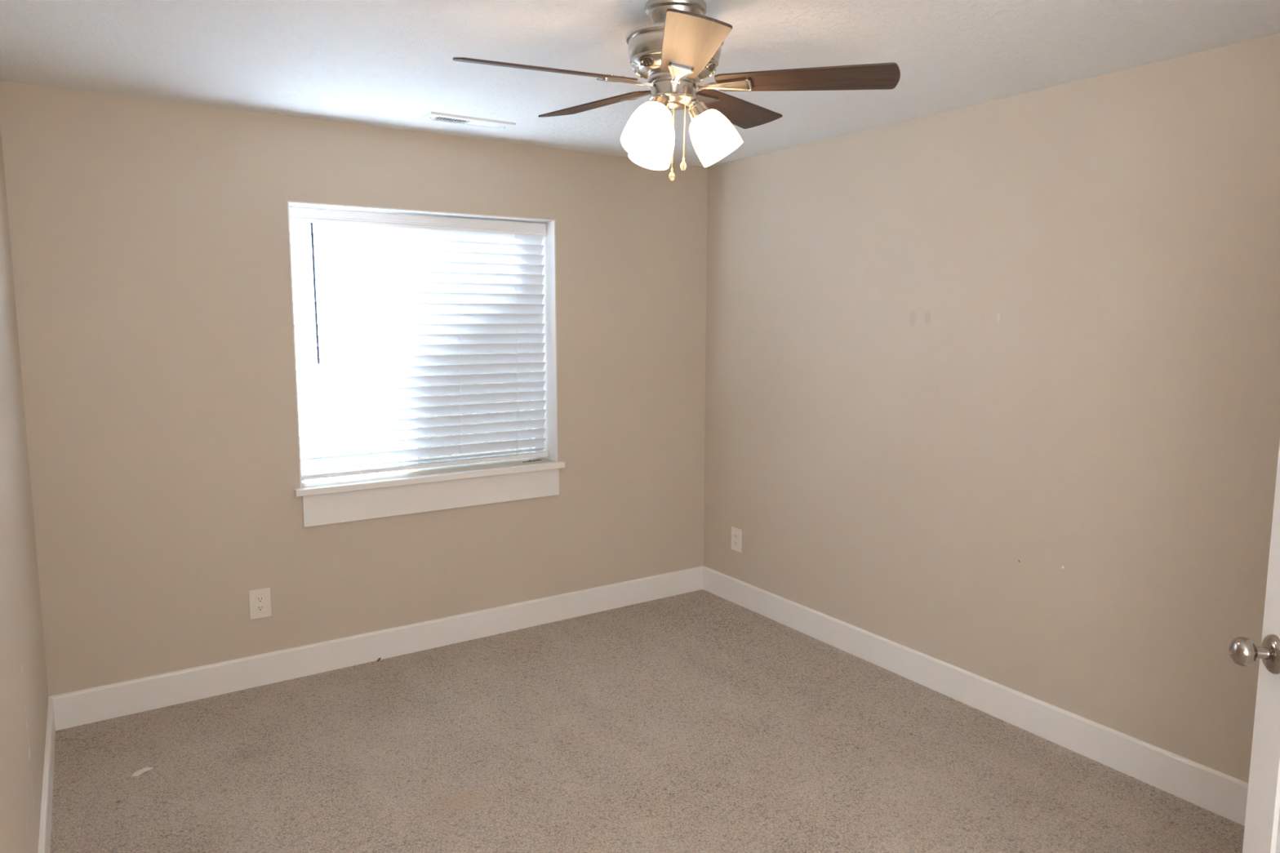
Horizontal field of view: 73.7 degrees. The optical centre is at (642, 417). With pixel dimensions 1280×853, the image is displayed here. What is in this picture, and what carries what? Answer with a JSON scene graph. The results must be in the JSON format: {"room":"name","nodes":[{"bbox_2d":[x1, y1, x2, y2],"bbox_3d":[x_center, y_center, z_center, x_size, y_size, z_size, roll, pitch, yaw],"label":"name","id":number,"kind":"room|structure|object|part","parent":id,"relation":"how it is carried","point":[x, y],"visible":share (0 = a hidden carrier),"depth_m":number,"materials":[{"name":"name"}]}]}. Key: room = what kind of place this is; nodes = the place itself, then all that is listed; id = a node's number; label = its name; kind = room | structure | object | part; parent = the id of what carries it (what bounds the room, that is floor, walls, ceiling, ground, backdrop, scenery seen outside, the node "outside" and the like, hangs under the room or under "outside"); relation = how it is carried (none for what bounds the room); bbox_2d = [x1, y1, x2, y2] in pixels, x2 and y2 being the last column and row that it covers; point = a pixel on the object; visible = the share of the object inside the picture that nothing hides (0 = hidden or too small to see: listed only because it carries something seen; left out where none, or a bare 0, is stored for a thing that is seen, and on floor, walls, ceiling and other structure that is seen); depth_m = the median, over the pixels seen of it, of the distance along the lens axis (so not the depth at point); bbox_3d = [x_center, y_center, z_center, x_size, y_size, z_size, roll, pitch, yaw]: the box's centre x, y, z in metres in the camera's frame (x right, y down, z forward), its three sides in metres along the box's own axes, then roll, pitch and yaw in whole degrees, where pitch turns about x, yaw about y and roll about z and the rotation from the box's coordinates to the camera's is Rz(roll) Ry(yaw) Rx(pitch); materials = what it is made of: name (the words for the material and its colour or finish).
{"room":"empty bedroom","nodes":[
{"label":"empty bedroom","id":0,"kind":"room"},
{"bbox_2d":[0,124,48,852],"bbox_3d":[-0.907,0.279,0.953,0.150,2.440,5.300,-4,8,-33],"label":"wall","id":1,"kind":"structure","parent":0,"point":[24,688],"depth_m":2.40,"materials":[{"name":"beige paint"}]},
{"bbox_2d":[38,697,55,852],"bbox_3d":[-0.837,1.417,1.127,0.014,0.138,5.286,-4,8,-33],"label":"baseboard","id":2,"kind":"structure","parent":1,"relation":"attached to","point":[45,831],"depth_m":2.76,"materials":[{"name":"white wood"}]},
{"bbox_2d":[0,80,707,696],"bbox_3d":[-1.031,-0.102,4.155,3.498,2.440,0.220,-4,8,-33],"label":"wall","id":3,"kind":"structure","parent":0,"point":[149,238],"depth_m":3.61,"materials":[{"name":"beige paint"}]},
{"bbox_2d":[248,587,271,619],"bbox_3d":[-1.660,0.810,3.709,0.087,0.131,0.008,-4,8,-33],"label":"wall outlet","id":4,"kind":"object","parent":3,"relation":"attached to","point":[260,600],"visible":1,"depth_m":3.71,"materials":[{"name":"beige plastic"}]},
{"bbox_2d":[255,595,264,602],"bbox_3d":[-1.659,0.791,3.704,0.034,0.027,0.003,-4,8,-33],"label":"receptacle","id":5,"kind":"object","parent":4,"relation":"attached to","point":[258,598],"depth_m":3.70,"materials":[{"name":"white plastic"}]},
{"bbox_2d":[256,604,264,611],"bbox_3d":[-1.659,0.830,3.709,0.034,0.027,0.003,-4,8,-33],"label":"receptacle","id":6,"kind":"object","parent":4,"relation":"attached to","point":[259,607],"depth_m":3.71,"materials":[{"name":"white plastic"}]},
{"bbox_2d":[48,565,703,730],"bbox_3d":[-0.969,1.053,4.194,3.198,0.138,0.014,-4,8,-33],"label":"baseboard","id":7,"kind":"structure","parent":3,"relation":"attached to","point":[90,705],"depth_m":3.92,"materials":[{"name":"white wood"}]},
{"bbox_2d":[287,200,564,527],"bbox_3d":[-1.023,-0.263,4.112,1.321,1.409,0.260,-4,8,-33],"label":"window","id":8,"kind":"structure","parent":3,"relation":"in","point":[362,500],"depth_m":4.16,"materials":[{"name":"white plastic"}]},
{"bbox_2d":[288,206,547,479],"bbox_3d":[-1.029,-0.350,4.119,1.248,1.214,0.081,-4,8,-33],"label":"window blind","id":9,"kind":"object","parent":8,"relation":"attached to","point":[346,264],"visible":0.91,"depth_m":4.08,"materials":[{"name":"white plastic"}]},
{"bbox_3d":[-1.423,-0.302,3.863,0.001,1.135,0.043,-3,8,-28],"label":"ladder cord","id":10,"kind":"part","parent":9,"relation":"part of","materials":[{"name":"white fabric"}]},
{"bbox_3d":[-1.413,-0.297,3.867,0.007,1.166,0.007,5,8,34],"label":"lift cord","id":11,"kind":"part","parent":9,"relation":"part of","materials":[{"name":"white fabric"}]},
{"bbox_3d":[-1.170,-0.321,4.029,0.001,1.135,0.043,-3,8,-28],"label":"ladder cord","id":12,"kind":"part","parent":9,"relation":"part of","materials":[{"name":"white fabric"}]},
{"bbox_3d":[-1.160,-0.316,4.033,0.007,1.166,0.007,5,8,34],"label":"lift cord","id":13,"kind":"part","parent":9,"relation":"part of","materials":[{"name":"white fabric"}]},
{"bbox_3d":[-1.033,0.234,4.194,1.243,0.019,0.052,-4,8,-33],"label":"rail","id":14,"kind":"part","parent":9,"relation":"part of","materials":[{"name":"white plastic"}]},
{"bbox_3d":[-0.909,-0.341,4.199,0.001,1.135,0.043,-3,8,-28],"label":"ladder cord","id":15,"kind":"part","parent":9,"relation":"part of","materials":[{"name":"white fabric"}]},
{"bbox_3d":[-0.900,-0.336,4.204,0.007,1.166,0.007,5,8,34],"label":"lift cord","id":16,"kind":"part","parent":9,"relation":"part of","materials":[{"name":"white fabric"}]},
{"bbox_3d":[-0.652,-0.360,4.368,0.001,1.135,0.043,-3,8,-28],"label":"ladder cord","id":17,"kind":"part","parent":9,"relation":"part of","materials":[{"name":"white fabric"}]},
{"bbox_3d":[-0.643,-0.355,4.372,0.007,1.166,0.007,5,8,34],"label":"lift cord","id":18,"kind":"part","parent":9,"relation":"part of","materials":[{"name":"white fabric"}]},
{"bbox_3d":[-1.074,-0.357,4.187,1.264,1.229,0.060,-4,8,-33],"label":"frame","id":19,"kind":"part","parent":8,"relation":"part of","materials":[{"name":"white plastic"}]},
{"bbox_2d":[522,458,542,462],"bbox_3d":[-0.575,0.227,4.456,0.110,0.008,0.008,-5,8,-37],"label":"strip","id":20,"kind":"object","parent":8,"relation":"on","point":[539,459],"visible":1,"depth_m":4.45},
{"bbox_2d":[0,0,1279,167],"bbox_3d":[0.464,-1.104,1.759,3.498,0.120,5.700,-4,8,-33],"label":"ceiling","id":21,"kind":"structure","parent":0,"point":[387,64],"depth_m":2.70,"materials":[{"name":"white paint"}]},
{"bbox_2d":[419,111,515,130],"bbox_3d":[-0.747,-1.265,3.663,0.382,0.013,0.142,-4,8,-33],"label":"ceiling vent","id":22,"kind":"object","parent":21,"relation":"in","point":[435,117],"visible":1,"depth_m":3.65,"materials":[{"name":"white metal"}]},
{"bbox_2d":[453,0,900,181],"bbox_3d":[0.045,-0.881,2.316,1.101,0.467,1.145,-3,7,-21],"label":"ceiling fan","id":23,"kind":"object","parent":21,"relation":"hanging from","point":[681,47],"visible":1,"depth_m":2.26,"materials":[{"name":"silver metal"}]},
{"bbox_3d":[-0.246,-0.895,2.200,0.475,0.006,0.141,-2,21,-21],"label":"blade","id":24,"kind":"part","parent":23,"relation":"part of","materials":[{"name":"brown wood"}]},
{"bbox_3d":[-0.140,-0.952,2.600,0.142,0.006,0.475,-20,20,-36],"label":"blade","id":25,"kind":"part","parent":23,"relation":"part of","materials":[{"name":"brown wood"}]},
{"bbox_2d":[631,62,639,71],"bbox_3d":[-0.019,-0.943,2.301,0.021,0.023,0.043,-1,7,-9],"label":"vent","id":26,"kind":"object","parent":23,"relation":"attached to","point":[635,65],"depth_m":2.29,"materials":[{"name":"silver metal"}]},
{"bbox_3d":[0.016,-0.754,2.247,0.146,0.152,0.131,-4,10,-33],"label":"lamp shade","id":27,"kind":"part","parent":23,"relation":"part of","materials":[{"name":"white glass"}]},
{"bbox_2d":[640,56,654,66],"bbox_3d":[0.014,-0.934,2.244,0.043,0.022,0.022,7,10,45],"label":"vent","id":28,"kind":"object","parent":23,"relation":"attached to","point":[646,61],"depth_m":2.24,"materials":[{"name":"silver metal"}]},
{"bbox_3d":[0.025,-0.777,2.259,0.064,0.077,0.053,-4,10,-33],"label":"light bulb","id":29,"kind":"part","parent":23,"relation":"part of","materials":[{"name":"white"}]},
{"bbox_3d":[0.031,-0.785,2.457,0.126,0.152,0.148,-4,10,-33],"label":"lamp shade","id":30,"kind":"part","parent":23,"relation":"part of","materials":[{"name":"white glass"}]},
{"bbox_3d":[0.083,-0.759,2.328,0.005,0.179,0.005,-4,10,-33],"label":"pull chain","id":31,"kind":"part","parent":23,"relation":"part of","materials":[{"name":"gold metal"}]},
{"bbox_3d":[0.112,-0.787,2.288,0.008,0.201,0.013,-4,10,-33],"label":"pull chain","id":32,"kind":"part","parent":23,"relation":"part of","materials":[{"name":"gold metal"}]},
{"bbox_3d":[0.106,-0.854,1.978,0.142,0.006,0.475,13,8,-5],"label":"blade","id":33,"kind":"part","parent":23,"relation":"part of","materials":[{"name":"brown wood"}]},
{"bbox_2d":[706,62,715,71],"bbox_3d":[0.184,-0.935,2.280,0.022,0.022,0.043,3,7,21],"label":"vent","id":34,"kind":"object","parent":23,"relation":"attached to","point":[711,66],"depth_m":2.28,"materials":[{"name":"silver metal"}]},
{"bbox_3d":[0.205,-0.763,2.340,0.143,0.152,0.137,-4,10,-33],"label":"lamp shade","id":35,"kind":"part","parent":23,"relation":"part of","materials":[{"name":"white glass"}]},
{"bbox_3d":[0.277,-0.946,2.625,0.142,0.006,0.475,-7,2,33],"label":"blade","id":36,"kind":"part","parent":23,"relation":"part of","materials":[{"name":"brown wood"}]},
{"bbox_3d":[0.429,-0.885,2.241,0.475,0.006,0.141,3,-3,14],"label":"blade","id":37,"kind":"part","parent":23,"relation":"part of","materials":[{"name":"brown wood"}]},
{"bbox_2d":[50,589,1244,852],"bbox_3d":[0.460,1.438,2.061,3.498,0.120,5.700,-4,8,-33],"label":"floor","id":38,"kind":"structure","parent":0,"point":[701,721],"depth_m":3.12,"materials":[{"name":"beige carpet"}]},
{"bbox_2d":[131,766,153,776],"bbox_3d":[-1.774,1.256,3.027,0.036,0.007,0.075,6,9,41],"label":"paper scrap","id":39,"kind":"object","parent":38,"relation":"on","point":[137,773],"visible":1,"depth_m":3.03,"materials":[{"name":"white paper"}]},
{"bbox_2d":[703,33,1279,782],"bbox_3d":[1.887,0.066,2.785,0.150,2.440,5.300,-4,8,-33],"label":"wall","id":40,"kind":"structure","parent":0,"point":[992,388],"depth_m":3.25,"materials":[{"name":"beige paint"}]},
{"bbox_2d":[731,526,742,552],"bbox_3d":[0.526,0.687,4.787,0.008,0.131,0.087,-4,8,-33],"label":"wall outlet","id":41,"kind":"object","parent":40,"relation":"attached to","point":[736,534],"visible":1,"depth_m":4.78,"materials":[{"name":"white plastic"}]},
{"bbox_2d":[702,566,1248,826],"bbox_3d":[1.396,1.138,3.508,0.014,0.138,3.746,-4,8,-33],"label":"baseboard","id":42,"kind":"structure","parent":40,"relation":"attached to","point":[1220,793],"depth_m":3.38,"materials":[{"name":"white wood"}]},
{"bbox_3d":[1.818,0.237,1.347,1.560,2.440,0.120,-4,8,-33],"label":"wall","id":43,"kind":"structure","parent":0,"visible":0},
{"bbox_2d":[1228,440,1279,852],"bbox_3d":[1.184,0.429,1.356,0.186,2.030,0.774,2,7,14],"label":"door","id":44,"kind":"structure","parent":43,"relation":"in","point":[1262,820],"depth_m":1.70,"materials":[{"name":"white paint"}]},
{"bbox_3d":[1.204,0.466,1.694,0.064,0.057,0.057,2,7,14],"label":"knob","id":45,"kind":"part","parent":44,"relation":"part of","materials":[{"name":"silver metal"}]}
]}

